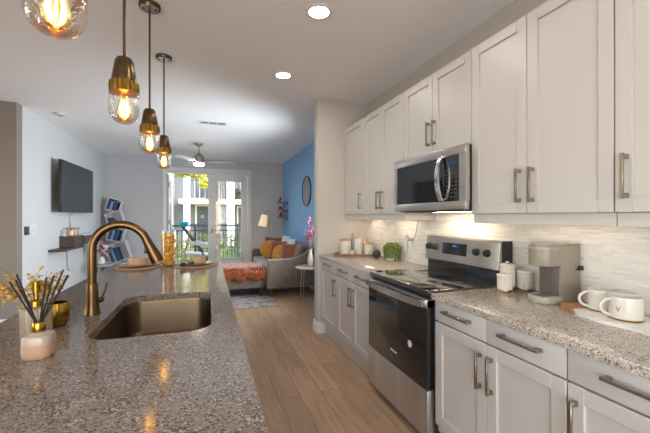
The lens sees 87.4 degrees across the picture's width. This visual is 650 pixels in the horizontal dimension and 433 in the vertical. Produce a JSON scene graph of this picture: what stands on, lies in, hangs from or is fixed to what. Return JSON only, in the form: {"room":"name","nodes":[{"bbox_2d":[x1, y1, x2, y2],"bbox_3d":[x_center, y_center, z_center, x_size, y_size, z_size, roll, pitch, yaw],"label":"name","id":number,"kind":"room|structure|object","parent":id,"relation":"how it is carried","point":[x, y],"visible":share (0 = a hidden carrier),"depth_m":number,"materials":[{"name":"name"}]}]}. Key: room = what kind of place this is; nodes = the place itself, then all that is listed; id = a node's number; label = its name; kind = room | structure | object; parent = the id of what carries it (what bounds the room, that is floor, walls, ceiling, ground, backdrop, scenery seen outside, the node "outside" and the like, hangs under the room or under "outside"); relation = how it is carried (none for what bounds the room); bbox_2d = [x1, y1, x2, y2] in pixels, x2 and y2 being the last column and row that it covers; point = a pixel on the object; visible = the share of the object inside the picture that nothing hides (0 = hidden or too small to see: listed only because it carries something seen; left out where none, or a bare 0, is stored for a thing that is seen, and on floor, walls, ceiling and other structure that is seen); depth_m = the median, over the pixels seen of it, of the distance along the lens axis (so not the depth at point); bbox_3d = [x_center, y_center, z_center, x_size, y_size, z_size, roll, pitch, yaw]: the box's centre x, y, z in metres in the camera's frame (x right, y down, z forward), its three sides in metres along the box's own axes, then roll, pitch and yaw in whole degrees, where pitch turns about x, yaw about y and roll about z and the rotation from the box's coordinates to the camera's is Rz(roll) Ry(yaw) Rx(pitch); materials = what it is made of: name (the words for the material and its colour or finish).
{"room":"kitchen","nodes":[
{"label":"kitchen","id":0,"kind":"room"},
{"bbox_2d":[0,101,21,319],"bbox_3d":[-5.093,-0.017,3.736,2.800,2.743,0.140,0,0,-19],"label":"wall","id":1,"kind":"structure","parent":0,"point":[10,112],"depth_m":4.11,"materials":[{"name":"grey paint"}]},
{"bbox_2d":[22,106,104,305],"bbox_3d":[-4.452,-0.017,5.929,0.160,2.743,3.590,0,0,-19],"label":"wall","id":2,"kind":"structure","parent":0,"point":[44,143],"depth_m":5.02,"materials":[{"name":"grey paint"}]},
{"bbox_2d":[30,224,37,234],"bbox_3d":[-3.886,0.170,4.548,0.010,0.144,0.200,0,0,-19],"label":"light switch","id":3,"kind":"object","parent":2,"relation":"attached to","point":[33,227],"visible":1,"depth_m":4.52,"materials":[{"name":"white plastic"}]},
{"bbox_2d":[48,232,99,270],"bbox_3d":[-4.214,0.608,5.810,0.209,0.606,1.770,0,0,-19],"label":"floating shelf","id":4,"kind":"object","parent":2,"relation":"attached to","point":[66,243],"visible":0.84,"depth_m":5.37,"materials":[{"name":"brown wood"}]},
{"bbox_2d":[66,227,79,235],"bbox_3d":[-4.112,0.248,5.545,0.132,0.130,0.212,0,0,-19],"label":"lantern","id":5,"kind":"object","parent":4,"relation":"on","point":[72,233],"visible":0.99,"depth_m":5.51,"materials":[{"name":"brown wood"}]},
{"bbox_2d":[58,159,92,230],"bbox_3d":[-4.216,-0.277,5.703,0.165,1.153,1.450,0,0,-19],"label":"television","id":6,"kind":"object","parent":2,"relation":"attached to","point":[75,182],"visible":0.98,"depth_m":5.52,"materials":[{"name":"black plastic"}]},
{"bbox_2d":[105,155,282,268],"bbox_3d":[-3.141,-0.017,8.358,4.220,2.743,0.150,0,0,-19],"label":"wall","id":7,"kind":"structure","parent":0,"point":[136,181],"depth_m":7.99,"materials":[{"name":"grey paint"}]},
{"bbox_2d":[167,174,171,232],"bbox_3d":[-3.946,0.150,8.632,0.072,2.370,0.918,0,0,-21],"label":"door","id":8,"kind":"structure","parent":7,"relation":"in","point":[169,178],"depth_m":8.33,"materials":[{"name":"white paint"}]},
{"bbox_2d":[162,167,250,262],"bbox_3d":[-2.883,0.090,8.424,2.070,2.530,0.152,0,0,-19],"label":"trim","id":9,"kind":"structure","parent":7,"relation":"attached to","point":[179,170],"depth_m":8.38,"materials":[{"name":"white paint"}]},
{"bbox_2d":[208,175,246,263],"bbox_3d":[-2.446,0.150,8.560,0.945,2.370,0.108,0,0,-19],"label":"door","id":10,"kind":"structure","parent":7,"relation":"in","point":[212,179],"depth_m":8.53,"materials":[{"name":"white paint"}]},
{"bbox_2d":[216,182,240,257],"bbox_3d":[-2.437,0.075,8.595,0.665,1.920,0.018,0,0,-19],"label":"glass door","id":11,"kind":"structure","parent":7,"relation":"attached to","point":[225,182],"depth_m":8.59,"materials":[{"name":"clear glass"}]},
{"bbox_2d":[0,0,513,163],"bbox_3d":[-2.588,-1.488,2.758,7.100,0.200,11.100,0,0,-19],"label":"ceiling","id":12,"kind":"structure","parent":0,"point":[226,55],"depth_m":3.02,"materials":[{"name":"white paint"}]},
{"bbox_2d":[21,0,87,39],"bbox_3d":[-0.615,-0.899,0.777,0.132,0.978,0.132,0,0,-19],"label":"pendant lamp","id":13,"kind":"object","parent":12,"relation":"hanging from","point":[80,21],"visible":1,"depth_m":0.80,"materials":[{"name":"clear glass"}]},
{"bbox_2d":[108,0,139,124],"bbox_3d":[-0.892,-0.899,1.512,0.132,0.978,0.132,0,0,-19],"label":"pendant lamp","id":14,"kind":"object","parent":12,"relation":"hanging from","point":[122,82],"visible":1,"depth_m":1.50,"materials":[{"name":"brown metal"}]},
{"bbox_2d":[111,56,136,81],"bbox_3d":[-0.892,-0.648,1.512,0.100,0.121,0.100,0,0,-19],"label":"socket","id":15,"kind":"object","parent":14,"relation":"attached to","point":[123,70],"depth_m":1.47,"materials":[{"name":"brown metal"}]},
{"bbox_2d":[138,0,160,153],"bbox_3d":[-1.151,-0.899,2.232,0.132,0.978,0.132,0,0,-19],"label":"pendant lamp","id":16,"kind":"object","parent":12,"relation":"hanging from","point":[149,123],"visible":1,"depth_m":2.22,"materials":[{"name":"brown metal"}]},
{"bbox_2d":[141,108,157,124],"bbox_3d":[-1.151,-0.648,2.232,0.100,0.121,0.100,0,0,-19],"label":"socket","id":17,"kind":"object","parent":16,"relation":"attached to","point":[149,117],"depth_m":2.20,"materials":[{"name":"brown metal"}]},
{"bbox_2d":[155,53,171,168],"bbox_3d":[-1.400,-0.899,2.955,0.132,0.978,0.132,0,0,-19],"label":"pendant lamp","id":18,"kind":"object","parent":12,"relation":"hanging from","point":[164,149],"visible":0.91,"depth_m":2.95,"materials":[{"name":"brown metal"}]},
{"bbox_2d":[160,135,169,147],"bbox_3d":[-1.400,-0.648,2.955,0.100,0.121,0.100,0,0,-19],"label":"socket","id":19,"kind":"object","parent":18,"relation":"attached to","point":[164,139],"depth_m":2.92,"materials":[{"name":"brown metal"}]},
{"bbox_2d":[174,143,230,165],"bbox_3d":[-2.278,-1.173,6.512,1.042,0.430,1.138,0,0,-19],"label":"ceiling fan","id":20,"kind":"object","parent":12,"relation":"hanging from","point":[198,159],"visible":1,"depth_m":6.39,"materials":[{"name":"silver metal"}]},
{"bbox_2d":[198,120,226,125],"bbox_3d":[-1.658,-1.383,5.034,0.400,0.010,0.170,0,0,-19],"label":"ceiling vent","id":21,"kind":"object","parent":12,"relation":"in","point":[200,121],"visible":1,"depth_m":5.04,"materials":[{"name":"white metal"}]},
{"bbox_2d":[274,71,291,78],"bbox_3d":[-0.409,-1.383,3.339,0.178,0.009,0.178,0,0,-19],"label":"recessed light","id":22,"kind":"object","parent":12,"relation":"in","point":[281,74],"visible":1,"depth_m":3.33,"materials":[{"name":"white paint"}]},
{"bbox_2d":[306,3,331,19],"bbox_3d":[-0.041,-1.383,2.302,0.178,0.009,0.178,0,0,-19],"label":"recessed light","id":23,"kind":"object","parent":12,"relation":"in","point":[318,10],"visible":1,"depth_m":2.30,"materials":[{"name":"white paint"}]},
{"bbox_2d":[234,284,419,432],"bbox_3d":[-2.557,1.415,2.821,7.000,0.120,11.000,0,0,-19],"label":"floor","id":24,"kind":"structure","parent":0,"point":[305,382],"depth_m":2.84,"materials":[{"name":"brown wood"}]},
{"bbox_2d":[97,263,112,272],"bbox_3d":[-4.134,1.120,6.297,0.350,0.470,0.350,0,0,-19],"label":"accent table","id":25,"kind":"object","parent":24,"relation":"on","point":[105,264],"visible":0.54,"depth_m":6.27,"materials":[{"name":"grey wood"}]},
{"bbox_2d":[97,242,109,264],"bbox_3d":[-4.124,0.675,6.299,0.228,0.420,0.260,0,0,-19],"label":"flower vase","id":26,"kind":"object","parent":25,"relation":"on","point":[101,249],"visible":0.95,"depth_m":6.28,"materials":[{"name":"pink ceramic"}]},
{"bbox_2d":[104,197,132,267],"bbox_3d":[-4.535,0.475,7.492,0.515,1.784,0.280,0,0,-19],"label":"cube bookcase","id":27,"kind":"object","parent":24,"relation":"on","point":[118,215],"visible":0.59,"depth_m":7.56,"materials":[{"name":"grey paint"}]},
{"bbox_2d":[114,230,121,240],"bbox_3d":[-4.554,0.415,7.475,0.120,0.228,0.220,0,0,-19],"label":"book","id":28,"kind":"object","parent":27,"relation":"in","point":[117,236],"visible":1,"depth_m":7.38,"materials":[{"name":"blue paper"}]},
{"bbox_2d":[113,247,123,260],"bbox_3d":[-4.538,0.818,7.481,0.154,0.295,0.220,0,0,-19],"label":"book","id":29,"kind":"object","parent":27,"relation":"in","point":[117,250],"visible":0.98,"depth_m":7.39,"materials":[{"name":"blue paper"}]},
{"bbox_2d":[229,287,279,309],"bbox_3d":[-2.216,1.349,6.133,2.300,0.012,2.860,0,0,-19],"label":"area rug","id":30,"kind":"object","parent":24,"relation":"on","point":[247,298],"visible":0.24,"depth_m":5.57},
{"bbox_2d":[226,276,264,295],"bbox_3d":[-1.471,1.121,6.003,0.675,0.443,0.850,0,0,-19],"label":"ottoman","id":31,"kind":"object","parent":30,"relation":"on","point":[251,282],"visible":0.23,"depth_m":5.62,"materials":[{"name":"beige fabric"}]},
{"bbox_2d":[221,261,265,281],"bbox_3d":[-1.434,0.957,5.852,0.773,0.325,0.749,0,0,-19],"label":"fur throw","id":32,"kind":"object","parent":31,"relation":"on","point":[240,270],"visible":0.96,"depth_m":5.61,"materials":[{"name":"orange fur"}]},
{"bbox_2d":[226,276,262,281],"bbox_3d":[-1.471,0.980,6.003,0.675,0.159,0.850,0,0,-19],"label":"cushion","id":33,"kind":"object","parent":31,"relation":"on","point":[249,279],"depth_m":5.63,"materials":[{"name":"fabric"}]},
{"bbox_2d":[258,211,271,237],"bbox_3d":[-1.425,0.608,8.414,0.468,1.494,0.270,0,0,-19],"label":"floor lamp","id":34,"kind":"object","parent":24,"relation":"on","point":[263,220],"visible":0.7,"depth_m":8.32,"materials":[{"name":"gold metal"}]},
{"bbox_2d":[252,241,314,296],"bbox_3d":[-0.886,0.938,6.802,0.880,0.835,2.240,0,0,-19],"label":"sofa","id":35,"kind":"object","parent":24,"relation":"on","point":[280,273],"visible":0.62,"depth_m":5.75,"materials":[{"name":"beige fabric"}]},
{"bbox_2d":[253,256,268,262],"bbox_3d":[-1.141,0.965,7.225,0.655,0.156,0.962,0,0,-19],"label":"seat cushion","id":36,"kind":"object","parent":35,"relation":"on","point":[255,258],"depth_m":7.18,"materials":[{"name":"grey fabric"}]},
{"bbox_2d":[260,262,266,275],"bbox_3d":[-0.826,0.965,6.312,0.655,0.156,0.962,0,0,-19],"label":"seat cushion","id":37,"kind":"object","parent":35,"relation":"on","point":[265,263],"depth_m":6.16,"materials":[{"name":"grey fabric"}]},
{"bbox_2d":[260,240,273,258],"bbox_3d":[-1.159,0.697,7.194,0.440,0.388,0.186,0,0,4],"label":"round pillow","id":38,"kind":"object","parent":35,"relation":"on","point":[265,249],"visible":0.51,"depth_m":7.14,"materials":[{"name":"yellow fabric"}]},
{"bbox_2d":[272,245,281,258],"bbox_3d":[-0.863,0.722,6.535,0.360,0.338,0.185,0,0,22],"label":"throw pillow","id":39,"kind":"object","parent":35,"relation":"on","point":[276,254],"visible":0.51,"depth_m":6.50,"materials":[{"name":"yellow fabric"}]},
{"bbox_2d":[269,241,286,258],"bbox_3d":[-0.928,0.694,6.893,0.420,0.395,0.193,0,0,21],"label":"throw pillow","id":40,"kind":"object","parent":35,"relation":"on","point":[274,243],"visible":0.3,"depth_m":6.90,"materials":[{"name":"orange fabric"}]},
{"bbox_2d":[281,243,301,258],"bbox_3d":[-0.643,0.700,6.357,0.420,0.382,0.185,0,0,23],"label":"throw pillow","id":41,"kind":"object","parent":35,"relation":"on","point":[288,250],"visible":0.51,"depth_m":6.33,"materials":[{"name":"orange fabric"}]},
{"bbox_2d":[294,244,304,255],"bbox_3d":[-0.474,0.697,6.124,0.165,0.388,0.346,0,0,-19],"label":"pillow","id":42,"kind":"object","parent":35,"relation":"on","point":[299,249],"visible":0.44,"depth_m":6.03,"materials":[{"name":"beige fabric"}]},
{"bbox_2d":[295,264,314,302],"bbox_3d":[-0.233,1.075,5.440,0.480,0.560,0.480,0,0,-19],"label":"side table","id":43,"kind":"object","parent":24,"relation":"on","point":[304,267],"visible":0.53,"depth_m":5.32,"materials":[{"name":"stone"}]},
{"bbox_2d":[303,216,314,266],"bbox_3d":[-0.239,0.392,5.391,0.241,0.806,0.150,0,0,-41],"label":"flower vase","id":44,"kind":"object","parent":43,"relation":"on","point":[310,261],"visible":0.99,"depth_m":5.36,"materials":[{"name":"beige ceramic"}]},
{"bbox_2d":[321,258,341,348],"bbox_3d":[0.314,0.916,3.792,0.654,0.878,0.501,0,0,-19],"label":"base cabinet","id":45,"kind":"object","parent":24,"relation":"on","point":[329,275],"visible":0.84,"depth_m":3.70,"materials":[{"name":"grey wood"}]},
{"bbox_2d":[337,264,373,375],"bbox_3d":[0.524,0.916,3.182,0.654,0.878,0.782,0,0,-19],"label":"base cabinet","id":46,"kind":"object","parent":24,"relation":"on","point":[352,288],"visible":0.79,"depth_m":3.06,"materials":[{"name":"grey wood"}]},
{"bbox_2d":[319,254,427,275],"bbox_3d":[0.440,0.459,3.432,0.636,0.035,1.314,0,0,-19],"label":"countertop","id":47,"kind":"structure","parent":46,"relation":"on","point":[362,264],"depth_m":3.19,"materials":[{"name":"stone"}]},
{"bbox_2d":[334,253,372,255],"bbox_3d":[0.341,0.432,3.884,0.465,0.018,0.170,0,0,6],"label":"tray","id":48,"kind":"object","parent":47,"relation":"on","point":[335,254],"visible":0.52,"depth_m":3.80,"materials":[{"name":"brown wood"}]},
{"bbox_2d":[340,239,350,253],"bbox_3d":[0.235,0.346,3.899,0.130,0.173,0.130,0,0,-19],"label":"canister","id":49,"kind":"object","parent":48,"relation":"on","point":[345,244],"visible":0.91,"depth_m":3.84,"materials":[{"name":"beige ceramic"}]},
{"bbox_2d":[354,238,362,253],"bbox_3d":[0.383,0.341,3.900,0.106,0.185,0.106,0,0,-19],"label":"canister","id":50,"kind":"object","parent":48,"relation":"on","point":[358,242],"visible":0.77,"depth_m":3.85,"materials":[{"name":"beige ceramic"}]},
{"bbox_2d":[364,243,372,254],"bbox_3d":[0.495,0.366,3.860,0.107,0.133,0.107,0,0,-19],"label":"canister","id":51,"kind":"object","parent":48,"relation":"on","point":[368,247],"visible":0.94,"depth_m":3.81,"materials":[{"name":"beige ceramic"}]},
{"bbox_2d":[383,242,400,260],"bbox_3d":[0.675,0.349,3.426,0.183,0.185,0.183,0,0,-19],"label":"potted plant","id":52,"kind":"object","parent":47,"relation":"on","point":[393,254],"visible":1,"depth_m":3.37,"materials":[{"name":"green plant"}]},
{"bbox_2d":[366,235,512,432],"bbox_3d":[0.744,0.756,2.423,0.700,1.197,0.770,0,0,-19],"label":"range","id":53,"kind":"object","parent":24,"relation":"on","point":[402,319],"visible":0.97,"depth_m":2.26,"materials":[{"name":"grey metal"}]},
{"bbox_2d":[370,268,496,295],"bbox_3d":[0.753,0.446,2.426,0.578,0.029,0.770,0,0,-19],"label":"cooktop","id":54,"kind":"object","parent":53,"relation":"in","point":[425,281],"depth_m":2.32,"materials":[{"name":"grey glass"}]},
{"bbox_2d":[435,301,569,432],"bbox_3d":[1.035,0.916,1.699,0.654,0.878,0.759,0,0,-19],"label":"base cabinet","id":55,"kind":"object","parent":24,"relation":"on","point":[491,377],"visible":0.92,"depth_m":1.55,"materials":[{"name":"grey wood"}]},
{"bbox_2d":[431,286,649,379],"bbox_3d":[1.119,0.459,1.461,0.636,0.035,1.275,0,0,-19],"label":"countertop","id":56,"kind":"structure","parent":55,"relation":"on","point":[624,349],"depth_m":1.37,"materials":[{"name":"stone"}]},
{"bbox_2d":[496,272,512,291],"bbox_3d":[1.069,0.387,2.021,0.088,0.108,0.088,0,0,-19],"label":"ribbed canister","id":57,"kind":"object","parent":56,"relation":"on","point":[504,280],"visible":1,"depth_m":1.99,"materials":[{"name":"beige ceramic"}]},
{"bbox_2d":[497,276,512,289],"bbox_3d":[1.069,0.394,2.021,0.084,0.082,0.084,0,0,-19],"label":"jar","id":58,"kind":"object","parent":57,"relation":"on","point":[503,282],"depth_m":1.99,"materials":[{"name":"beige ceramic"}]},
{"bbox_2d":[499,261,515,288],"bbox_3d":[1.124,0.358,2.096,0.090,0.165,0.090,0,0,-19],"label":"ribbed canister","id":59,"kind":"object","parent":56,"relation":"on","point":[507,267],"visible":0.6,"depth_m":2.06,"materials":[{"name":"beige ceramic"}]},
{"bbox_2d":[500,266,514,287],"bbox_3d":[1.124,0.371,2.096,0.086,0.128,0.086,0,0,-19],"label":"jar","id":60,"kind":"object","parent":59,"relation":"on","point":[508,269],"depth_m":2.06,"materials":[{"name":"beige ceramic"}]},
{"bbox_2d":[516,268,533,290],"bbox_3d":[1.207,0.377,2.055,0.090,0.128,0.090,0,0,-19],"label":"ribbed canister","id":61,"kind":"object","parent":56,"relation":"on","point":[524,276],"visible":1,"depth_m":2.02,"materials":[{"name":"beige ceramic"}]},
{"bbox_2d":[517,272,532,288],"bbox_3d":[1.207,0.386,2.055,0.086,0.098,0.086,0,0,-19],"label":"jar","id":62,"kind":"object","parent":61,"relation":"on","point":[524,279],"depth_m":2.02,"materials":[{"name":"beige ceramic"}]},
{"bbox_2d":[528,241,580,304],"bbox_3d":[1.194,0.287,1.786,0.264,0.308,0.127,0,0,-19],"label":"coffee maker","id":63,"kind":"object","parent":56,"relation":"on","point":[559,282],"visible":0.98,"depth_m":1.74,"materials":[{"name":"brown plastic"}]},
{"bbox_2d":[560,302,649,336],"bbox_3d":[1.281,0.434,1.385,0.273,0.014,0.647,0,0,-19],"label":"serving board","id":64,"kind":"object","parent":56,"relation":"on","point":[577,308],"visible":0.75,"depth_m":1.42,"materials":[{"name":"white stone"}]},
{"bbox_2d":[578,287,618,311],"bbox_3d":[1.254,0.379,1.560,0.142,0.094,0.114,0,0,43],"label":"mug","id":65,"kind":"object","parent":64,"relation":"on","point":[594,295],"visible":0.74,"depth_m":1.54,"materials":[{"name":"beige ceramic"}]},
{"bbox_2d":[598,293,643,322],"bbox_3d":[1.242,0.379,1.426,0.142,0.094,0.114,0,0,43],"label":"mug","id":66,"kind":"object","parent":64,"relation":"on","point":[621,307],"visible":1,"depth_m":1.38,"materials":[{"name":"beige ceramic"}]},
{"bbox_2d":[568,350,649,432],"bbox_3d":[1.235,0.916,1.116,0.654,0.878,0.465,0,0,-19],"label":"base cabinet","id":67,"kind":"object","parent":24,"relation":"on","point":[602,397],"visible":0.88,"depth_m":1.13,"materials":[{"name":"grey wood"}]},
{"bbox_3d":[-0.834,0.916,1.780,0.641,0.878,3.130,0,0,-19],"label":"kitchen island","id":68,"kind":"object","parent":24,"relation":"on","visible":0},
{"bbox_2d":[0,261,268,432],"bbox_3d":[-0.966,0.459,1.735,0.932,0.035,3.190,0,0,-19],"label":"island countertop","id":69,"kind":"structure","parent":68,"relation":"on","point":[201,380],"depth_m":0.96,"materials":[{"name":"beige stone"}]},
{"bbox_2d":[0,265,65,310],"bbox_3d":[-1.156,0.313,1.329,0.228,0.256,0.257,0,0,17],"label":"dried flowers","id":70,"kind":"object","parent":69,"relation":"on","point":[4,290],"visible":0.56,"depth_m":1.31,"materials":[{"name":"yellow plant"}]},
{"bbox_2d":[19,280,52,341],"bbox_3d":[-1.045,0.337,1.232,0.093,0.208,0.094,0,0,-19],"label":"soap dispenser","id":71,"kind":"object","parent":69,"relation":"on","point":[25,320],"visible":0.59,"depth_m":1.21,"materials":[{"name":"clear glass"}]},
{"bbox_2d":[19,304,52,341],"bbox_3d":[-1.046,0.382,1.232,0.092,0.118,0.094,0,0,-19],"label":"bottle","id":72,"kind":"object","parent":71,"relation":"on","point":[25,320],"depth_m":1.20,"materials":[{"name":"clear glass"}]},
{"bbox_2d":[9,269,68,360],"bbox_3d":[-0.900,0.306,1.075,0.160,0.271,0.081,0,0,-19],"label":"reed diffuser","id":73,"kind":"object","parent":69,"relation":"on","point":[39,344],"visible":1,"depth_m":1.06,"materials":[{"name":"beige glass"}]},
{"bbox_2d":[20,340,55,360],"bbox_3d":[-0.904,0.419,1.074,0.081,0.044,0.081,0,0,-19],"label":"bottle","id":74,"kind":"object","parent":73,"relation":"on","point":[37,350],"depth_m":1.04,"materials":[{"name":"pink glass"}]},
{"bbox_2d":[47,300,69,327],"bbox_3d":[-1.081,0.394,1.373,0.082,0.094,0.082,0,0,-19],"label":"votive holder","id":75,"kind":"object","parent":69,"relation":"on","point":[61,308],"visible":0.61,"depth_m":1.35,"materials":[{"name":"gold metal"}]},
{"bbox_2d":[83,221,163,315],"bbox_3d":[-0.936,0.230,1.597,0.329,0.422,0.096,0,0,-19],"label":"kitchen faucet","id":76,"kind":"object","parent":69,"relation":"on","point":[92,299],"visible":1,"depth_m":1.54,"materials":[{"name":"brown metal"}]},
{"bbox_2d":[113,264,161,269],"bbox_3d":[-1.627,0.436,2.962,0.370,0.009,0.370,0,0,-19],"label":"placemat","id":77,"kind":"object","parent":69,"relation":"on","point":[154,265],"visible":0.72,"depth_m":2.88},
{"bbox_2d":[120,262,155,266],"bbox_3d":[-1.627,0.423,2.962,0.274,0.018,0.274,0,0,-19],"label":"dinner plate","id":78,"kind":"object","parent":77,"relation":"on","point":[149,263],"visible":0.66,"depth_m":2.92,"materials":[{"name":"beige ceramic"}]},
{"bbox_2d":[128,256,147,265],"bbox_3d":[-1.627,0.391,2.962,0.158,0.068,0.158,0,0,-19],"label":"bowl","id":79,"kind":"object","parent":78,"relation":"on","point":[141,260],"visible":0.98,"depth_m":2.90,"materials":[{"name":"beige ceramic"}]},
{"bbox_2d":[94,298,210,339],"bbox_3d":[-0.766,0.574,1.603,0.458,0.195,0.744,0,0,-19],"label":"sink","id":80,"kind":"object","parent":69,"relation":"in","point":[147,318],"visible":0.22,"depth_m":1.92,"materials":[{"name":"brown metal"}]},
{"bbox_2d":[173,262,216,268],"bbox_3d":[-1.163,0.436,3.058,0.370,0.009,0.370,0,0,-19],"label":"placemat","id":81,"kind":"object","parent":69,"relation":"on","point":[211,264],"visible":0.62,"depth_m":2.95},
{"bbox_2d":[179,261,210,265],"bbox_3d":[-1.163,0.423,3.058,0.274,0.018,0.274,0,0,-19],"label":"dinner plate","id":82,"kind":"object","parent":81,"relation":"on","point":[206,262],"visible":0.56,"depth_m":3.01,"materials":[{"name":"beige ceramic"}]},
{"bbox_2d":[190,255,205,263],"bbox_3d":[-1.148,0.389,3.074,0.136,0.072,0.136,0,0,-19],"label":"bowl","id":83,"kind":"object","parent":82,"relation":"on","point":[198,259],"visible":0.8,"depth_m":3.02,"materials":[{"name":"beige ceramic"}]},
{"bbox_2d":[315,97,368,321],"bbox_3d":[0.271,-0.017,4.138,0.795,2.743,0.130,0,0,-19],"label":"wall","id":84,"kind":"structure","parent":0,"point":[332,116],"depth_m":4.01,"materials":[{"name":"grey paint"}]},
{"bbox_2d":[313,319,324,333],"bbox_3d":[0.196,1.290,4.113,0.673,0.130,0.166,0,0,-19],"label":"baseboard","id":85,"kind":"structure","parent":84,"relation":"attached to","point":[318,327],"depth_m":3.95,"materials":[{"name":"white paint"}]},
{"bbox_2d":[283,0,547,245],"bbox_3d":[0.702,-0.017,3.890,0.140,2.743,11.100,0,0,-19],"label":"wall","id":86,"kind":"structure","parent":0,"point":[516,9],"depth_m":3.81,"materials":[{"name":"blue paint"}]},
{"bbox_2d":[302,176,310,206],"bbox_3d":[-0.369,-0.503,6.747,0.024,0.610,0.610,0,0,-19],"label":"round mirror","id":87,"kind":"object","parent":86,"relation":"attached to","point":[306,186],"visible":1,"depth_m":6.73,"materials":[{"name":"black mirror"}]},
{"bbox_2d":[344,118,363,219],"bbox_3d":[0.448,-0.497,3.850,0.364,1.065,0.518,0,0,-19],"label":"upper cabinet","id":88,"kind":"object","parent":86,"relation":"attached to","point":[353,135],"visible":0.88,"depth_m":3.81,"materials":[{"name":"grey wood"}]},
{"bbox_2d":[363,92,435,220],"bbox_3d":[0.660,-0.497,3.231,0.364,1.065,0.783,0,0,-19],"label":"upper cabinet","id":89,"kind":"object","parent":86,"relation":"attached to","point":[383,128],"visible":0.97,"depth_m":3.13,"materials":[{"name":"grey wood"}]},
{"bbox_2d":[402,221,418,249],"bbox_3d":[0.819,0.174,3.219,0.040,0.303,0.271,0,0,-19],"label":"power adapter","id":90,"kind":"object","parent":86,"relation":"attached to","point":[405,237],"visible":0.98,"depth_m":3.29,"materials":[{"name":"white plastic"}]},
{"bbox_2d":[404,50,471,159],"bbox_3d":[0.913,-0.739,2.498,0.364,0.582,0.760,0,0,-19],"label":"upper cabinet","id":91,"kind":"object","parent":86,"relation":"attached to","point":[437,109],"visible":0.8,"depth_m":2.38,"materials":[{"name":"grey wood"}]},
{"bbox_2d":[395,142,471,212],"bbox_3d":[0.870,-0.238,2.480,0.440,0.413,0.816,0,0,-19],"label":"microwave","id":92,"kind":"object","parent":91,"relation":"attached to","point":[440,180],"visible":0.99,"depth_m":2.27,"materials":[{"name":"grey metal"}]},
{"bbox_2d":[368,212,649,315],"bbox_3d":[1.192,0.230,2.240,0.008,0.650,4.060,0,0,-19],"label":"backsplash","id":93,"kind":"structure","parent":86,"relation":"attached to","point":[619,256],"depth_m":1.91,"materials":[{"name":"tile"}]},
{"bbox_2d":[472,0,617,226],"bbox_3d":[1.163,-0.494,1.769,0.364,1.071,0.773,0,0,-19],"label":"upper cabinet","id":94,"kind":"object","parent":86,"relation":"attached to","point":[543,85],"visible":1,"depth_m":1.63,"materials":[{"name":"grey wood"}]},
{"bbox_2d":[580,252,589,274],"bbox_3d":[1.343,0.242,1.776,0.008,0.115,0.070,0,0,-19],"label":"wall outlet","id":95,"kind":"object","parent":86,"relation":"attached to","point":[584,256],"visible":0.66,"depth_m":1.76,"materials":[{"name":"white plastic"}]},
{"bbox_2d":[615,0,649,227],"bbox_3d":[1.418,-0.494,1.030,0.364,1.071,0.783,0,0,-19],"label":"upper cabinet","id":96,"kind":"object","parent":86,"relation":"attached to","point":[632,17],"visible":1,"depth_m":1.30,"materials":[{"name":"grey wood"}]},
{"bbox_3d":[-3.213,1.445,9.338,5.200,0.140,1.750,0,0,-19],"label":"floor","id":97,"kind":"structure","parent":0,"visible":0},
{"bbox_2d":[179,222,217,261],"bbox_3d":[-3.387,0.762,9.146,0.946,1.243,0.646,0,0,-19],"label":"deck chair","id":98,"kind":"object","parent":97,"relation":"on","point":[183,225],"visible":0.74,"depth_m":8.87,"materials":[{"name":"grey"}]},
{"bbox_2d":[172,225,240,261],"bbox_3d":[-3.449,0.812,10.023,5.150,1.125,0.050,0,0,-19],"label":"balcony railing","id":99,"kind":"object","parent":97,"relation":"on","point":[194,230],"visible":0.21,"depth_m":10.12,"materials":[{"name":"black metal"}]},
{"label":"outside","id":100,"kind":"structure","parent":0,"visible":0},
{"bbox_2d":[174,246,240,261],"bbox_3d":[-9.079,1.830,26.381,60.000,0.250,34.200,0,0,-19],"label":"ground","id":101,"kind":"structure","parent":100,"point":[187,257],"depth_m":14.86,"materials":[{"name":"green plant"}]},
{"bbox_2d":[174,235,192,257],"bbox_3d":[-6.123,1.252,14.288,1.108,0.954,1.083,0,0,-19],"label":"shrub","id":102,"kind":"object","parent":101,"relation":"on","point":[183,238],"visible":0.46,"depth_m":14.26,"materials":[{"name":"green plant"}]},
{"bbox_2d":[188,233,207,251],"bbox_3d":[-5.736,1.229,15.594,1.180,0.999,1.176,0,0,-40],"label":"shrub","id":103,"kind":"object","parent":101,"relation":"on","point":[201,234],"visible":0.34,"depth_m":15.50,"materials":[{"name":"green plant"}]},
{"bbox_2d":[174,173,231,257],"bbox_3d":[-4.659,-0.994,13.598,2.438,5.422,1.818,0,0,-1],"label":"tree","id":104,"kind":"object","parent":101,"relation":"on","point":[204,185],"visible":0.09,"depth_m":13.35,"materials":[{"name":"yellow plant"}]},
{"bbox_2d":[167,173,240,247],"bbox_3d":[-7.793,-2.965,22.646,18.000,9.360,8.100,0,0,-19],"label":"apartment building","id":105,"kind":"structure","parent":101,"relation":"on","point":[189,201],"depth_m":19.49,"materials":[{"name":"grey"}]},
{"bbox_2d":[204,239,226,254],"bbox_3d":[-4.634,1.298,14.472,1.023,0.834,1.049,0,0,-19],"label":"shrub","id":106,"kind":"object","parent":101,"relation":"on","point":[221,244],"visible":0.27,"depth_m":14.42,"materials":[{"name":"green plant"}]},
{"bbox_2d":[221,232,240,253],"bbox_3d":[-4.131,1.217,15.525,1.268,1.019,1.199,0,0,-19],"label":"shrub","id":107,"kind":"object","parent":101,"relation":"on","point":[229,237],"visible":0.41,"depth_m":15.37,"materials":[{"name":"green plant"}]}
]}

